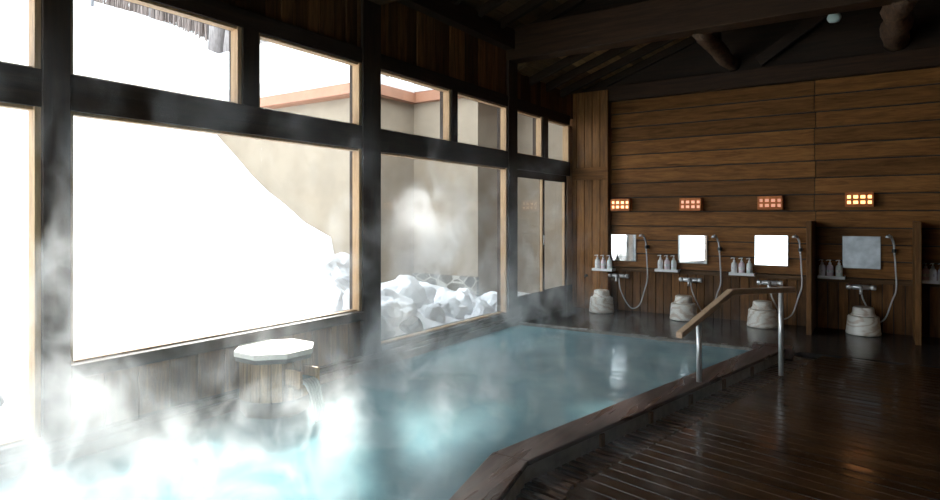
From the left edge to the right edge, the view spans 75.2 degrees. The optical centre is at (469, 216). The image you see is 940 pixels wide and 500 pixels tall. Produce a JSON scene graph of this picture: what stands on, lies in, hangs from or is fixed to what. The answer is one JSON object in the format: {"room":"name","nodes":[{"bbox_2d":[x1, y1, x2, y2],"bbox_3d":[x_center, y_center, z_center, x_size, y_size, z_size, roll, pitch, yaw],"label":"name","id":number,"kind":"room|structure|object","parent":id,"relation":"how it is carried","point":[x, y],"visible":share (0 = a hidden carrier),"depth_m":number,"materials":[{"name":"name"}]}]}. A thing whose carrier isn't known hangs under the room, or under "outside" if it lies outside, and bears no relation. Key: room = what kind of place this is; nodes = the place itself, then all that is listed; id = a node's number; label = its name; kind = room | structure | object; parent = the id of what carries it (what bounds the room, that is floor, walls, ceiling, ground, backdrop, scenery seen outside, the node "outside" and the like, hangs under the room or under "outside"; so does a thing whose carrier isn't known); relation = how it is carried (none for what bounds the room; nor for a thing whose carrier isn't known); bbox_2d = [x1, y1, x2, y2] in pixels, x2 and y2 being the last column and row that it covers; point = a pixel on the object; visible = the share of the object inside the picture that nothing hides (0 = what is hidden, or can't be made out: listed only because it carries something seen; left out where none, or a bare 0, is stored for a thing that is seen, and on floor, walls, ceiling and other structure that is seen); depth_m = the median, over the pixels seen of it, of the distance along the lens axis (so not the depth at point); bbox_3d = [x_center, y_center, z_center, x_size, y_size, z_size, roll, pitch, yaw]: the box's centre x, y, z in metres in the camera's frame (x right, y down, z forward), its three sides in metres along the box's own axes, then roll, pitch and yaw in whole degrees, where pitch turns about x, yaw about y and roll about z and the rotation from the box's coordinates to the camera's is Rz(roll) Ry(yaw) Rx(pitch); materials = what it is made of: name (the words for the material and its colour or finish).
{"room":"spa","nodes":[
{"label":"spa","id":0,"kind":"room"},
{"bbox_2d":[71,321,359,433],"bbox_3d":[-1.587,1.025,4.238,0.120,0.450,2.300,0,0,34],"label":"wall","id":1,"kind":"structure","parent":0,"point":[97,400],"depth_m":3.75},
{"bbox_2d":[71,111,361,363],"bbox_3d":[-1.560,0.115,4.219,0.077,1.360,2.231,0,0,34],"label":"window","id":2,"kind":"structure","parent":1,"relation":"in","point":[357,153],"depth_m":4.41,"materials":[{"name":"brown wood"}]},
{"bbox_2d":[71,309,364,378],"bbox_3d":[-1.579,0.833,4.232,0.200,0.075,2.231,0,0,34],"label":"window sill","id":3,"kind":"structure","parent":1,"relation":"on","point":[87,368],"depth_m":3.88,"materials":[{"name":"wood"}]},
{"bbox_2d":[0,311,508,455],"bbox_3d":[-1.555,1.164,4.277,0.190,0.072,7.000,0,0,34],"label":"window sill","id":4,"kind":"structure","parent":1,"relation":"attached to","point":[25,444],"depth_m":5.68,"materials":[{"name":"wood"}]},
{"bbox_2d":[381,152,506,343],"bbox_3d":[-0.207,0.281,6.253,0.077,1.693,2.215,0,0,34],"label":"window","id":5,"kind":"structure","parent":1,"relation":"in","point":[503,170],"depth_m":7.13,"materials":[{"name":"brown wood"}]},
{"bbox_2d":[0,0,529,438],"bbox_3d":[-19.047,-5.980,19.269,45.562,14.528,39.000,0,0,34],"label":"snow","id":6,"kind":"object","parent":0,"point":[174,238],"visible":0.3,"depth_m":7.55,"materials":[{"name":"snow"}]},
{"bbox_2d":[94,0,206,40],"bbox_3d":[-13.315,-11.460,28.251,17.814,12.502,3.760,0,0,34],"label":"icicles","id":7,"kind":"object","parent":6,"relation":"on","point":[188,25],"visible":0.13,"depth_m":26.76,"materials":[{"name":"ice"}]},
{"bbox_2d":[208,25,224,53],"bbox_3d":[-9.762,-10.063,23.486,3.273,8.003,2.281,0,0,-18],"label":"bare tree","id":8,"kind":"object","parent":6,"relation":"on","point":[216,35],"visible":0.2,"depth_m":22.94,"materials":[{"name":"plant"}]},
{"bbox_2d":[223,30,228,52],"bbox_3d":[-8.824,-9.601,22.135,2.790,8.005,1.662,0,0,34],"label":"bare tree","id":9,"kind":"object","parent":6,"relation":"on","point":[226,37],"visible":0.06,"depth_m":22.31,"materials":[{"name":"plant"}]},
{"bbox_2d":[290,252,349,305],"bbox_3d":[-1.515,0.717,6.394,0.711,0.672,0.706,0,0,-22],"label":"chunk","id":10,"kind":"object","parent":6,"relation":"on","point":[304,280],"visible":0.44,"depth_m":6.12,"materials":[{"name":"snow"}]},
{"bbox_2d":[305,275,349,316],"bbox_3d":[-1.244,0.933,5.936,0.679,0.710,0.501,0,0,34],"label":"chunk","id":11,"kind":"object","parent":6,"relation":"on","point":[326,287],"visible":0.3,"depth_m":5.79,"materials":[{"name":"snow"}]},
{"bbox_2d":[317,287,343,311],"bbox_3d":[-1.295,0.787,5.776,0.308,0.294,0.252,0,0,0],"label":"chunk","id":12,"kind":"object","parent":11,"relation":"on","point":[333,302],"visible":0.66,"depth_m":5.68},
{"bbox_2d":[146,42,562,295],"bbox_3d":[-4.685,-1.145,12.266,13.890,5.491,2.866,0,0,34],"label":"building","id":13,"kind":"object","parent":6,"relation":"on","point":[439,219],"visible":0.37,"depth_m":9.33,"materials":[{"name":"beige paint"}]},
{"bbox_2d":[381,315,395,339],"bbox_3d":[-0.934,1.111,5.772,0.424,0.423,0.396,0,0,2],"label":"chunk","id":14,"kind":"object","parent":6,"relation":"on","point":[387,331],"visible":0.18,"depth_m":5.76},
{"bbox_2d":[381,300,403,326],"bbox_3d":[-0.827,0.994,6.069,0.315,0.329,0.300,0,0,-15],"label":"chunk","id":15,"kind":"object","parent":6,"relation":"on","point":[391,310],"visible":0.56,"depth_m":5.96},
{"bbox_2d":[381,288,417,323],"bbox_3d":[-0.798,0.999,6.211,0.482,0.524,0.541,0,0,19],"label":"chunk","id":16,"kind":"object","parent":6,"relation":"on","point":[409,308],"visible":0.4,"depth_m":6.19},
{"bbox_2d":[381,275,425,308],"bbox_3d":[-0.789,0.924,6.703,0.544,0.560,0.573,0,0,-24],"label":"chunk","id":17,"kind":"object","parent":6,"relation":"on","point":[408,286],"visible":0.43,"depth_m":6.54,"materials":[{"name":"snow"}]},
{"bbox_2d":[399,316,422,332],"bbox_3d":[-0.583,1.113,6.081,0.273,0.257,0.286,0,0,34],"label":"rock","id":18,"kind":"object","parent":6,"relation":"on","point":[412,324],"visible":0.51,"depth_m":6.00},
{"bbox_2d":[419,282,435,303],"bbox_3d":[-0.672,1.039,7.308,0.429,0.488,0.468,0,0,-32],"label":"chunk","id":19,"kind":"object","parent":6,"relation":"on","point":[430,291],"visible":0.16,"depth_m":7.22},
{"bbox_2d":[417,302,445,322],"bbox_3d":[-0.438,1.117,6.617,0.329,0.368,0.426,0,0,-16],"label":"chunk","id":20,"kind":"object","parent":6,"relation":"on","point":[434,312],"visible":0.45,"depth_m":6.47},
{"bbox_2d":[434,287,450,303],"bbox_3d":[-0.322,1.191,8.158,0.431,0.497,0.477,0,0,18],"label":"chunk","id":21,"kind":"object","parent":6,"relation":"on","point":[441,290],"visible":0.21,"depth_m":7.99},
{"bbox_2d":[441,297,467,318],"bbox_3d":[-0.253,1.147,7.040,0.400,0.408,0.342,0,0,24],"label":"chunk","id":22,"kind":"object","parent":6,"relation":"on","point":[456,310],"visible":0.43,"depth_m":6.97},
{"bbox_2d":[441,290,472,314],"bbox_3d":[-0.169,1.139,7.610,0.423,0.437,0.367,0,0,13],"label":"chunk","id":23,"kind":"object","parent":6,"relation":"on","point":[463,297],"visible":0.48,"depth_m":7.52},
{"bbox_2d":[471,300,493,316],"bbox_3d":[0.142,1.176,7.490,0.274,0.305,0.291,0,0,29],"label":"chunk","id":24,"kind":"object","parent":6,"relation":"on","point":[482,307],"visible":0.45,"depth_m":7.41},
{"bbox_2d":[481,291,496,311],"bbox_3d":[0.307,1.133,7.915,0.325,0.317,0.282,0,0,14],"label":"chunk","id":25,"kind":"object","parent":6,"relation":"on","point":[490,297],"visible":0.24,"depth_m":7.81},
{"bbox_2d":[0,325,747,499],"bbox_3d":[-0.660,1.435,2.526,3.179,0.330,9.175,0,0,34],"label":"pool water","id":26,"kind":"object","parent":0,"point":[417,427],"visible":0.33,"depth_m":3.63,"materials":[{"name":"liquid"}]},
{"bbox_2d":[218,0,572,119],"bbox_3d":[-1.503,-1.843,4.362,0.122,0.915,10.800,0,0,34],"label":"wall","id":27,"kind":"structure","parent":0,"point":[408,35],"depth_m":5.78,"materials":[{"name":"wood"}]},
{"bbox_2d":[395,0,514,50],"bbox_3d":[-1.458,-2.050,4.332,0.250,0.220,10.800,0,0,34],"label":"beam","id":28,"kind":"structure","parent":27,"relation":"attached to","point":[462,17],"depth_m":6.28,"materials":[{"name":"wood"}]},
{"bbox_2d":[566,126,571,284],"bbox_3d":[1.389,-0.155,8.695,0.080,2.260,0.160,0,0,34],"label":"trim","id":29,"kind":"structure","parent":27,"relation":"attached to","point":[568,178],"depth_m":8.66,"materials":[{"name":"brown wood"}]},
{"bbox_2d":[539,174,565,313],"bbox_3d":[1.135,0.367,8.312,0.042,1.865,0.760,0,0,34],"label":"door","id":30,"kind":"structure","parent":29,"relation":"attached to","point":[555,297],"depth_m":8.46,"materials":[{"name":"brown wood"}]},
{"bbox_2d":[461,0,567,28],"bbox_3d":[0.791,-2.849,1.756,8.705,2.115,9.200,0,0,34],"label":"ceiling","id":31,"kind":"structure","parent":0,"point":[508,6],"depth_m":6.76,"materials":[{"name":"wood"}]},
{"bbox_2d":[475,0,507,16],"bbox_3d":[2.520,-2.768,4.851,8.028,2.099,0.060,0,0,34],"label":"rafter","id":32,"kind":"object","parent":31,"relation":"attached to","point":[490,5],"depth_m":6.37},
{"bbox_2d":[498,0,548,27],"bbox_3d":[2.772,-2.768,5.230,8.028,2.099,0.060,0,0,34],"label":"rafter","id":33,"kind":"object","parent":31,"relation":"attached to","point":[530,5],"depth_m":6.68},
{"bbox_2d":[530,0,586,23],"bbox_3d":[3.023,-2.768,5.609,8.028,2.099,0.060,0,0,34],"label":"rafter","id":34,"kind":"object","parent":31,"relation":"attached to","point":[568,5],"depth_m":6.92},
{"bbox_2d":[518,37,687,93],"bbox_3d":[3.952,-3.014,6.283,7.455,2.744,2.000,0,0,34],"label":"ceiling","id":35,"kind":"structure","parent":0,"point":[528,69],"depth_m":7.83,"materials":[{"name":"wood"}]},
{"bbox_2d":[529,51,595,85],"bbox_3d":[3.650,-2.942,5.739,7.132,2.648,0.060,0,0,34],"label":"rafter","id":36,"kind":"object","parent":35,"relation":"attached to","point":[567,61],"depth_m":7.44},
{"bbox_2d":[546,45,636,91],"bbox_3d":[3.902,-2.942,6.118,7.132,2.648,0.060,0,0,34],"label":"rafter","id":37,"kind":"object","parent":35,"relation":"attached to","point":[611,53],"depth_m":7.71,"materials":[{"name":"wood"}]},
{"bbox_2d":[560,38,677,97],"bbox_3d":[4.154,-2.942,6.497,7.132,2.648,0.060,0,0,34],"label":"rafter","id":38,"kind":"object","parent":35,"relation":"attached to","point":[653,46],"depth_m":7.98,"materials":[{"name":"wood"}]},
{"bbox_2d":[579,36,696,92],"bbox_3d":[4.406,-2.942,6.876,7.132,2.648,0.060,0,0,34],"label":"rafter","id":39,"kind":"object","parent":35,"relation":"attached to","point":[689,41],"depth_m":8.21,"materials":[{"name":"wood"}]},
{"bbox_2d":[755,15,827,66],"bbox_3d":[3.844,-2.160,7.051,0.995,0.736,0.090,0,0,34],"label":"brace","id":40,"kind":"object","parent":35,"relation":"attached to","point":[807,25],"visible":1,"depth_m":7.09,"materials":[{"name":"wood"}]},
{"bbox_2d":[827,13,841,22],"bbox_3d":[3.539,-2.397,5.933,0.124,1.025,0.124,0,0,34],"label":"ceiling lamp","id":41,"kind":"object","parent":35,"relation":"hanging from","point":[831,18],"visible":0.77,"depth_m":5.89,"materials":[{"name":"glass"}]},
{"bbox_2d":[556,0,649,18],"bbox_3d":[3.422,-3.050,5.441,7.150,2.100,0.028,0,0,34],"label":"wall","id":42,"kind":"structure","parent":0,"point":[588,6],"depth_m":6.77,"materials":[{"name":"wood"}]},
{"bbox_2d":[526,307,939,499],"bbox_3d":[1.197,1.360,2.070,7.158,0.120,11.865,0,0,34],"label":"floor","id":43,"kind":"structure","parent":0,"point":[829,428],"depth_m":3.69,"materials":[{"name":"wood"}]},
{"bbox_2d":[497,60,517,317],"bbox_3d":[0.446,-0.350,7.275,0.162,3.300,0.210,0,0,34],"label":"pillar","id":44,"kind":"structure","parent":43,"relation":"on","point":[511,67],"depth_m":7.21,"materials":[{"name":"wood"}]},
{"bbox_2d":[518,170,544,321],"bbox_3d":[0.753,0.367,7.653,0.055,1.865,0.760,0,0,34],"label":"door","id":45,"kind":"structure","parent":44,"relation":"attached to","point":[531,306],"depth_m":7.84,"materials":[{"name":"brown wood"}]},
{"bbox_2d":[569,90,611,308],"bbox_3d":[1.708,-0.225,8.663,0.574,3.050,0.159,0,0,34],"label":"pillar","id":46,"kind":"structure","parent":43,"relation":"on","point":[590,123],"depth_m":8.59,"materials":[{"name":"wood"}]},
{"bbox_2d":[572,167,608,180],"bbox_3d":[1.666,-0.598,8.596,0.592,0.175,0.038,0,0,34],"label":"beam","id":47,"kind":"structure","parent":46,"relation":"attached to","point":[590,173],"depth_m":8.56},
{"bbox_2d":[589,296,613,313],"bbox_3d":[1.786,1.196,8.287,0.338,0.206,0.338,0,0,34],"label":"stool","id":48,"kind":"object","parent":43,"relation":"on","point":[597,305],"visible":0.84,"depth_m":8.15,"materials":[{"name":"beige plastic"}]},
{"bbox_2d":[593,289,609,297],"bbox_3d":[1.786,1.046,8.287,0.236,0.092,0.236,0,0,11],"label":"basin","id":49,"kind":"object","parent":48,"relation":"on","point":[600,293],"visible":1,"depth_m":8.20,"materials":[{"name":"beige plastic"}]},
{"bbox_2d":[669,302,696,320],"bbox_3d":[2.687,1.196,7.682,0.338,0.206,0.338,0,0,-41],"label":"stool","id":50,"kind":"object","parent":43,"relation":"on","point":[678,312],"visible":0.73,"depth_m":7.55,"materials":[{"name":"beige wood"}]},
{"bbox_2d":[674,295,692,303],"bbox_3d":[2.687,1.046,7.682,0.236,0.092,0.236,0,0,-20],"label":"basin","id":51,"kind":"object","parent":50,"relation":"on","point":[679,299],"visible":1,"depth_m":7.60,"materials":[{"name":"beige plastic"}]},
{"bbox_2d":[747,308,777,328],"bbox_3d":[3.444,1.196,7.196,0.338,0.206,0.338,0,0,-25],"label":"stool","id":52,"kind":"object","parent":43,"relation":"on","point":[764,319],"visible":0.89,"depth_m":7.07,"materials":[{"name":"beige wood"}]},
{"bbox_2d":[751,300,772,309],"bbox_3d":[3.444,1.046,7.196,0.236,0.092,0.236,0,0,40],"label":"basin","id":53,"kind":"object","parent":52,"relation":"on","point":[757,304],"visible":1,"depth_m":7.12,"materials":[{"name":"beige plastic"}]},
{"bbox_2d":[806,221,815,334],"bbox_3d":[3.872,0.677,6.929,0.050,1.245,0.587,0,0,34],"label":"board","id":54,"kind":"object","parent":43,"relation":"on","point":[810,225],"visible":1,"depth_m":6.69,"materials":[{"name":"wood"}]},
{"bbox_2d":[845,314,881,336],"bbox_3d":[4.333,1.196,6.726,0.338,0.206,0.338,0,0,-10],"label":"stool","id":55,"kind":"object","parent":43,"relation":"on","point":[855,325],"visible":0.88,"depth_m":6.60,"materials":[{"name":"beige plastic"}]},
{"bbox_2d":[851,306,875,316],"bbox_3d":[4.333,1.046,6.726,0.236,0.092,0.236,0,0,10],"label":"basin","id":56,"kind":"object","parent":55,"relation":"on","point":[863,311],"visible":1,"depth_m":6.65,"materials":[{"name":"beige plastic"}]},
{"bbox_2d":[913,221,921,344],"bbox_3d":[4.679,0.677,6.392,0.050,1.245,0.587,0,0,34],"label":"board","id":57,"kind":"object","parent":43,"relation":"on","point":[917,225],"visible":1,"depth_m":6.15,"materials":[{"name":"wood"}]},
{"bbox_2d":[608,0,939,337],"bbox_3d":[4.127,-1.350,7.179,7.901,5.498,0.149,0,0,34],"label":"wall","id":58,"kind":"structure","parent":0,"point":[809,144],"depth_m":7.31,"materials":[{"name":"wood"}]},
{"bbox_2d":[566,284,571,307],"bbox_3d":[1.387,1.147,8.691,0.082,0.345,0.170,0,0,34],"label":"trim","id":59,"kind":"structure","parent":58,"relation":"attached to","point":[568,287],"depth_m":8.64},
{"bbox_2d":[608,273,629,281],"bbox_3d":[2.037,0.841,8.379,0.288,0.105,0.204,0,0,34],"label":"mixer tap","id":60,"kind":"object","parent":58,"relation":"attached to","point":[616,276],"visible":1,"depth_m":8.34,"materials":[{"name":"silver metal"}]},
{"bbox_2d":[610,199,631,210],"bbox_3d":[2.081,-0.156,8.404,0.272,0.164,0.112,0,0,34],"label":"wall lamp","id":61,"kind":"object","parent":58,"relation":"attached to","point":[615,204],"visible":1,"depth_m":8.35,"materials":[{"name":"brown wood"}]},
{"bbox_2d":[610,234,635,261],"bbox_3d":[2.109,0.434,8.427,0.370,0.370,0.008,0,0,30],"label":"mirror","id":62,"kind":"object","parent":58,"relation":"attached to","point":[622,246],"visible":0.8,"depth_m":8.42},
{"bbox_2d":[618,234,648,308],"bbox_3d":[2.214,0.747,8.291,0.409,1.025,0.154,0,0,34],"label":"shower","id":63,"kind":"object","parent":58,"relation":"attached to","point":[646,246],"visible":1,"depth_m":8.20,"materials":[{"name":"silver plastic"}]},
{"bbox_2d":[679,198,702,210],"bbox_3d":[2.857,-0.152,7.888,0.272,0.164,0.112,0,0,34],"label":"wall lamp","id":64,"kind":"object","parent":58,"relation":"attached to","point":[685,204],"visible":1,"depth_m":7.84,"materials":[{"name":"brown wood"}]},
{"bbox_2d":[679,277,702,285],"bbox_3d":[2.833,0.843,7.850,0.288,0.105,0.204,0,0,34],"label":"mixer tap","id":65,"kind":"object","parent":58,"relation":"attached to","point":[681,279],"visible":1,"depth_m":7.81,"materials":[{"name":"silver metal"}]},
{"bbox_2d":[678,235,706,263],"bbox_3d":[2.882,0.430,7.913,0.370,0.370,0.010,0,-1,35],"label":"mirror","id":66,"kind":"object","parent":58,"relation":"attached to","point":[692,249],"visible":1,"depth_m":7.91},
{"bbox_2d":[690,235,721,310],"bbox_3d":[2.998,0.733,7.769,0.380,1.003,0.154,0,0,34],"label":"shower","id":67,"kind":"object","parent":58,"relation":"attached to","point":[719,248],"visible":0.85,"depth_m":7.68,"materials":[{"name":"silver plastic"}]},
{"bbox_2d":[595,46,939,102],"bbox_3d":[4.588,-1.698,6.789,6.700,0.205,0.150,0,0,34],"label":"beam","id":68,"kind":"structure","parent":58,"relation":"on","point":[929,57],"depth_m":7.27,"materials":[{"name":"wood"}]},
{"bbox_2d":[692,33,740,71],"bbox_3d":[2.782,-1.895,6.891,0.218,0.207,1.882,0,0,34],"label":"log beam","id":69,"kind":"structure","parent":68,"relation":"on","point":[711,43],"depth_m":6.76,"materials":[{"name":"wood"}]},
{"bbox_2d":[879,0,916,51],"bbox_3d":[4.173,-1.920,5.965,0.287,0.267,1.889,0,0,34],"label":"log beam","id":70,"kind":"structure","parent":68,"relation":"on","point":[898,17],"depth_m":5.80,"materials":[{"name":"wood"}]},
{"bbox_2d":[757,280,783,286],"bbox_3d":[3.603,0.825,7.338,0.288,0.105,0.204,0,0,34],"label":"mixer tap","id":71,"kind":"object","parent":58,"relation":"attached to","point":[768,283],"visible":0.94,"depth_m":7.30,"materials":[{"name":"silver metal"}]},
{"bbox_2d":[754,235,787,265],"bbox_3d":[3.651,0.415,7.402,0.370,0.370,0.026,0,0,34],"label":"mirror","id":72,"kind":"object","parent":58,"relation":"attached to","point":[769,250],"visible":1,"depth_m":7.40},
{"bbox_2d":[758,196,783,209],"bbox_3d":[3.630,-0.160,7.375,0.272,0.164,0.112,0,0,34],"label":"wall lamp","id":73,"kind":"object","parent":58,"relation":"attached to","point":[764,202],"visible":1,"depth_m":7.33,"materials":[{"name":"brown wood"}]},
{"bbox_2d":[615,267,939,286],"bbox_3d":[4.706,0.730,6.723,6.430,0.050,0.090,0,0,34],"label":"trim","id":74,"kind":"structure","parent":58,"relation":"attached to","point":[691,272],"depth_m":7.31,"materials":[{"name":"wood"}]},
{"bbox_2d":[817,274,844,279],"bbox_3d":[4.145,0.697,7.001,0.270,0.034,0.148,0,0,34],"label":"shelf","id":75,"kind":"object","parent":74,"relation":"on","point":[818,275],"visible":0.98,"depth_m":6.94,"materials":[{"name":"white plastic"}]},
{"bbox_2d":[819,259,825,275],"bbox_3d":[4.058,0.598,7.039,0.071,0.201,0.071,0,0,28],"label":"pump bottle","id":76,"kind":"object","parent":75,"relation":"on","point":[822,270],"visible":0.98,"depth_m":7.02,"materials":[{"name":"white plastic"}]},
{"bbox_2d":[826,260,833,275],"bbox_3d":[4.124,0.598,6.995,0.071,0.201,0.071,0,0,-40],"label":"pump bottle","id":77,"kind":"object","parent":75,"relation":"on","point":[830,269],"visible":0.97,"depth_m":6.97,"materials":[{"name":"pink plastic"}]},
{"bbox_2d":[836,260,842,275],"bbox_3d":[4.198,0.598,6.946,0.071,0.201,0.071,0,0,26],"label":"pump bottle","id":78,"kind":"object","parent":75,"relation":"on","point":[839,270],"visible":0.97,"depth_m":6.92,"materials":[{"name":"grey plastic"}]},
{"bbox_2d":[922,280,939,283],"bbox_3d":[4.962,0.697,6.458,0.300,0.034,0.148,0,0,34],"label":"soap tray","id":79,"kind":"object","parent":74,"relation":"on","point":[923,281],"visible":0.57,"depth_m":6.44,"materials":[{"name":"white plastic"}]},
{"bbox_2d":[922,263,928,280],"bbox_3d":[4.857,0.598,6.508,0.071,0.201,0.071,0,0,17],"label":"pump bottle","id":80,"kind":"object","parent":79,"relation":"on","point":[925,271],"visible":0.92,"depth_m":6.49,"materials":[{"name":"pink plastic"}]},
{"bbox_2d":[929,263,936,280],"bbox_3d":[4.907,0.598,6.474,0.071,0.201,0.071,0,0,16],"label":"pump bottle","id":81,"kind":"object","parent":79,"relation":"on","point":[932,271],"visible":0.98,"depth_m":6.45,"materials":[{"name":"white plastic"}]},
{"bbox_2d":[770,235,802,319],"bbox_3d":[3.751,0.725,7.236,0.355,1.018,0.141,0,0,20],"label":"shower","id":82,"kind":"object","parent":58,"relation":"attached to","point":[793,236],"visible":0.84,"depth_m":7.18,"materials":[{"name":"silver plastic"}]},
{"bbox_2d":[845,192,873,206],"bbox_3d":[4.384,-0.187,6.873,0.272,0.164,0.112,0,0,34],"label":"wall lamp","id":83,"kind":"object","parent":58,"relation":"attached to","point":[852,199],"visible":1,"depth_m":6.83,"materials":[{"name":"brown wood"}]},
{"bbox_2d":[846,284,875,294],"bbox_3d":[4.372,0.818,6.826,0.288,0.105,0.204,0,0,34],"label":"mixer tap","id":84,"kind":"object","parent":58,"relation":"attached to","point":[860,288],"visible":1,"depth_m":6.79,"materials":[{"name":"silver metal"}]},
{"bbox_2d":[842,236,880,269],"bbox_3d":[4.417,0.409,6.893,0.370,0.370,0.026,0,0,34],"label":"mirror","id":85,"kind":"object","parent":58,"relation":"attached to","point":[858,252],"visible":1,"depth_m":6.89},
{"bbox_2d":[861,234,896,322],"bbox_3d":[4.515,0.699,6.729,0.342,1.000,0.141,0,0,19],"label":"shower","id":86,"kind":"object","parent":58,"relation":"attached to","point":[894,250],"visible":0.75,"depth_m":6.67,"materials":[{"name":"silver plastic"}]},
{"bbox_3d":[1.040,1.368,1.723,7.000,0.064,9.220,0,0,34],"label":"floor","id":87,"kind":"structure","parent":0,"visible":0},
{"bbox_2d":[0,315,518,481],"bbox_3d":[-1.984,1.386,3.541,0.250,0.428,8.900,0,0,34],"label":"kerb","id":88,"kind":"object","parent":87,"relation":"on","point":[100,438],"visible":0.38,"depth_m":3.66,"materials":[{"name":"wood"}]},
{"bbox_2d":[41,0,70,442],"bbox_3d":[-2.232,-0.350,3.247,0.162,3.300,0.132,0,0,34],"label":"pillar","id":89,"kind":"structure","parent":88,"relation":"on","point":[55,14],"depth_m":3.20,"materials":[{"name":"wood"}]},
{"bbox_2d":[350,0,380,355],"bbox_3d":[-0.900,-0.350,5.252,0.162,3.300,0.220,0,0,34],"label":"pillar","id":90,"kind":"structure","parent":88,"relation":"on","point":[370,328],"depth_m":5.19,"materials":[{"name":"wood"}]},
{"bbox_2d":[0,62,569,175],"bbox_3d":[-1.569,-0.662,4.256,0.150,0.195,10.550,0,0,34],"label":"beam","id":91,"kind":"structure","parent":90,"relation":"attached to","point":[21,85],"depth_m":4.06,"materials":[{"name":"wood"}]},
{"bbox_2d":[0,0,40,68],"bbox_3d":[-2.547,-1.022,2.733,0.077,0.525,1.072,0,0,34],"label":"window","id":92,"kind":"structure","parent":91,"relation":"on","point":[34,6],"depth_m":3.15,"materials":[{"name":"brown wood"}]},
{"bbox_2d":[71,0,240,103],"bbox_3d":[-1.882,-1.022,3.734,0.077,0.525,1.066,0,0,34],"label":"window","id":93,"kind":"structure","parent":91,"relation":"on","point":[235,31],"depth_m":4.06,"materials":[{"name":"brown wood"}]},
{"bbox_2d":[229,27,258,106],"bbox_3d":[-1.571,-1.022,4.245,0.158,0.525,0.130,0,0,34],"label":"post","id":94,"kind":"object","parent":91,"relation":"on","point":[249,38],"visible":0.7,"depth_m":4.20,"materials":[{"name":"wood"}]},
{"bbox_2d":[259,33,361,125],"bbox_3d":[-1.228,-1.022,4.717,0.077,0.525,1.035,0,0,34],"label":"window","id":95,"kind":"structure","parent":91,"relation":"on","point":[357,67],"depth_m":5.03,"materials":[{"name":"brown wood"}]},
{"bbox_2d":[381,70,450,140],"bbox_3d":[-0.523,-1.022,5.778,0.077,0.525,1.075,0,0,34],"label":"window","id":96,"kind":"structure","parent":91,"relation":"on","point":[446,92],"depth_m":6.18,"materials":[{"name":"brown wood"}]},
{"bbox_2d":[440,90,457,141],"bbox_3d":[-0.218,-1.022,6.281,0.158,0.525,0.100,0,0,34],"label":"post","id":97,"kind":"object","parent":91,"relation":"on","point":[454,94],"visible":0.62,"depth_m":6.24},
{"bbox_2d":[458,92,506,150],"bbox_3d":[0.118,-1.022,6.742,0.077,0.525,1.040,0,0,34],"label":"window","id":98,"kind":"structure","parent":91,"relation":"on","point":[503,108],"depth_m":7.13,"materials":[{"name":"brown wood"}]},
{"bbox_2d":[518,110,541,156],"bbox_3d":[0.714,-1.022,7.637,0.077,0.525,0.690,0,0,34],"label":"window","id":99,"kind":"structure","parent":91,"relation":"on","point":[538,118],"depth_m":7.88,"materials":[{"name":"brown wood"}]},
{"bbox_2d":[533,117,547,157],"bbox_3d":[0.924,-1.022,7.999,0.158,0.525,0.145,0,0,34],"label":"post","id":100,"kind":"object","parent":91,"relation":"on","point":[544,120],"visible":0.59,"depth_m":7.96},
{"bbox_2d":[548,119,568,161],"bbox_3d":[1.174,-1.022,8.331,0.077,0.525,0.685,0,0,34],"label":"window","id":101,"kind":"structure","parent":91,"relation":"on","point":[565,126],"depth_m":8.58,"materials":[{"name":"brown wood"}]},
{"bbox_2d":[123,0,569,125],"bbox_3d":[-1.569,-1.350,4.256,0.150,0.130,10.550,0,0,34],"label":"beam","id":102,"kind":"structure","parent":90,"relation":"attached to","point":[216,10],"depth_m":4.80,"materials":[{"name":"wood"}]},
{"bbox_2d":[234,339,326,421],"bbox_3d":[-1.202,1.130,3.975,0.686,0.540,0.484,0,0,34],"label":"spout","id":103,"kind":"object","parent":87,"relation":"on","point":[278,379],"visible":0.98,"depth_m":3.84,"materials":[{"name":"brown wood"}]},
{"bbox_2d":[518,321,751,350],"bbox_3d":[1.665,1.420,6.456,2.800,0.360,0.065,0,0,34],"label":"kerb","id":104,"kind":"object","parent":87,"relation":"on","point":[732,346],"visible":0.04,"depth_m":6.36,"materials":[{"name":"wood"}]},
{"bbox_2d":[503,355,784,499],"bbox_3d":[0.110,1.464,2.011,1.113,0.471,9.184,0,0,31],"label":"kerb","id":105,"kind":"object","parent":87,"relation":"on","point":[543,466],"visible":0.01,"depth_m":3.60,"materials":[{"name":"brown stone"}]},
{"bbox_2d":[449,346,785,499],"bbox_3d":[0.115,1.214,2.009,1.131,0.028,9.184,0,0,31],"label":"kerb","id":106,"kind":"object","parent":105,"relation":"on","point":[495,477],"visible":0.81,"depth_m":3.42,"materials":[{"name":"wood"}]},
{"bbox_2d":[752,342,793,358],"bbox_3d":[2.818,1.248,5.680,0.340,0.105,0.140,0,0,34],"label":"kerb","id":107,"kind":"object","parent":105,"relation":"on","point":[789,353],"visible":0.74,"depth_m":5.60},
{"bbox_2d":[516,356,814,499],"bbox_3d":[0.298,1.318,1.918,1.144,0.028,9.304,0,0,31],"label":"gutter grating","id":108,"kind":"object","parent":87,"relation":"on","point":[555,485],"visible":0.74,"depth_m":3.56,"materials":[{"name":"wood"}]},
{"bbox_2d":[599,366,753,446],"bbox_3d":[1.532,1.270,4.235,2.240,0.070,0.016,0,0,-45],"label":"block","id":109,"kind":"object","parent":108,"relation":"on","point":[650,414],"visible":1,"depth_m":3.85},
{"bbox_3d":[4.459,-1.500,0.409,0.150,5.600,10.819,0,0,34],"label":"wall","id":110,"kind":"structure","parent":0,"visible":0},
{"bbox_2d":[368,0,398,4],"bbox_3d":[2.061,-2.013,3.277,7.020,0.375,0.220,0,0,34],"label":"beam","id":111,"kind":"structure","parent":110,"relation":"attached to","point":[379,2],"depth_m":5.19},
{"bbox_2d":[506,0,917,63],"bbox_3d":[3.406,-2.013,5.301,7.020,0.375,0.220,0,0,34],"label":"beam","id":112,"kind":"structure","parent":110,"relation":"attached to","point":[650,21],"depth_m":6.20,"materials":[{"name":"wood"}]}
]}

